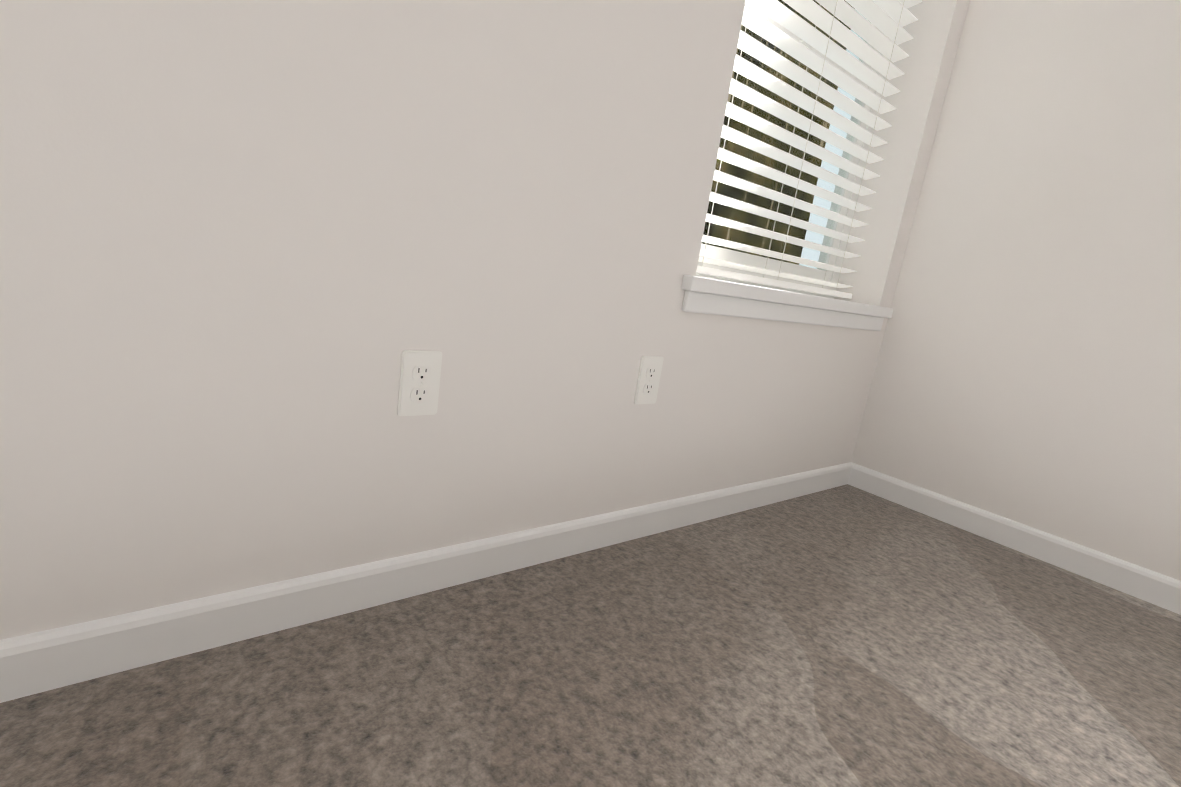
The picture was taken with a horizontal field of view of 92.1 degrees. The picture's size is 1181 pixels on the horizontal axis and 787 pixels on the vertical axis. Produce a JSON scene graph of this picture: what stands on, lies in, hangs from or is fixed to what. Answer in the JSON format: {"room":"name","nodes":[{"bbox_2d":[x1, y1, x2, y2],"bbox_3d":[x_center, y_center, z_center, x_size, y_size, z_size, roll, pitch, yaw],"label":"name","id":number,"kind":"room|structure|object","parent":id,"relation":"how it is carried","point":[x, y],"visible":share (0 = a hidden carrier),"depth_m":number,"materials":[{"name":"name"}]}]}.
{"room":"empty bedroom","nodes":[
{"label":"empty bedroom","id":0,"kind":"room"},
{"bbox_2d":[0,0,969,639],"bbox_3d":[-0.645,-0.816,0.599,4.470,2.440,0.250,-2,16,-39],"label":"wall","id":1,"kind":"structure","parent":0,"point":[250,250],"depth_m":0.90,"materials":[{"name":"white paint"}]},
{"bbox_2d":[397,350,441,415],"bbox_3d":[-0.296,-0.017,0.992,0.072,0.116,0.008,-2,16,-39],"label":"electrical outlet","id":2,"kind":"object","parent":1,"relation":"attached to","point":[419,381],"visible":1,"depth_m":0.99,"materials":[{"name":"white plastic"}]},
{"bbox_2d":[0,462,851,702],"bbox_3d":[-0.735,0.357,0.751,4.470,0.083,0.014,-2,16,-39],"label":"baseboard","id":3,"kind":"structure","parent":1,"relation":"attached to","point":[41,661],"depth_m":0.97,"materials":[{"name":"white wood"}]},
{"bbox_2d":[634,356,663,403],"bbox_3d":[0.140,-0.031,1.351,0.072,0.116,0.008,-2,16,-39],"label":"electrical outlet","id":4,"kind":"object","parent":1,"relation":"attached to","point":[648,380],"visible":1,"depth_m":1.34,"materials":[{"name":"white plastic"}]},
{"bbox_2d":[681,275,893,330],"bbox_3d":[0.581,-0.269,1.734,1.070,0.085,0.202,-2,16,-39],"label":"window sill","id":5,"kind":"structure","parent":1,"relation":"attached to","point":[703,295],"depth_m":1.56,"materials":[{"name":"white wood"}]},
{"bbox_2d":[696,1,892,298],"bbox_3d":[0.608,-1.030,1.673,0.980,1.420,0.077,-2,16,-39],"label":"window","id":6,"kind":"structure","parent":1,"relation":"in","point":[727,254],"depth_m":1.88,"materials":[{"name":"white plastic"}]},
{"bbox_2d":[696,0,921,298],"bbox_3d":[0.658,-1.014,1.613,0.956,1.406,0.066,-2,16,-39],"label":"window blinds","id":7,"kind":"object","parent":6,"relation":"attached to","point":[883,16],"visible":0.79,"depth_m":1.68,"materials":[{"name":"white plastic"}]},
{"bbox_2d":[702,0,750,265],"bbox_3d":[0.379,-0.989,1.365,0.034,1.345,0.096,8,12,-4],"label":"blind cord","id":8,"kind":"object","parent":7,"relation":"hanging from","point":[750,0],"depth_m":1.44,"materials":[{"name":"white fabric"}]},
{"bbox_2d":[763,0,837,279],"bbox_3d":[0.654,-1.003,1.618,0.002,1.345,0.054,-2,16,-39],"label":"blind cord","id":9,"kind":"object","parent":7,"relation":"hanging from","point":[805,148],"depth_m":1.67,"materials":[{"name":"white fabric"}]},
{"bbox_2d":[822,0,904,289],"bbox_3d":[0.930,-1.012,1.845,0.002,1.345,0.054,-2,16,-39],"label":"blind cord","id":10,"kind":"object","parent":7,"relation":"hanging from","point":[904,0],"depth_m":1.89,"materials":[{"name":"white fabric"}]},
{"bbox_2d":[0,484,1180,786],"bbox_3d":[0.281,0.851,-0.464,4.970,0.060,3.830,-2,16,-39],"label":"floor","id":11,"kind":"structure","parent":0,"point":[846,636],"depth_m":0.96,"materials":[{"name":"carpet"}]},
{"bbox_2d":[851,0,1180,580],"bbox_3d":[2.284,-0.414,0.769,0.250,2.440,3.830,-2,16,-39],"label":"wall","id":12,"kind":"structure","parent":0,"point":[1027,371],"depth_m":1.69,"materials":[{"name":"white paint"}]},
{"bbox_2d":[848,462,1180,614],"bbox_3d":[2.012,0.728,0.936,0.014,0.083,3.330,-2,16,-39],"label":"baseboard","id":13,"kind":"structure","parent":12,"relation":"attached to","point":[1148,585],"depth_m":1.73,"materials":[{"name":"white wood"}]},
{"label":"outside","id":14,"kind":"structure","parent":0,"visible":0},
{"bbox_2d":[702,0,854,264],"bbox_3d":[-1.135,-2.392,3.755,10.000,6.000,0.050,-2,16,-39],"label":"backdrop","id":15,"kind":"structure","parent":14,"point":[740,171],"depth_m":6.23,"materials":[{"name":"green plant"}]}
]}

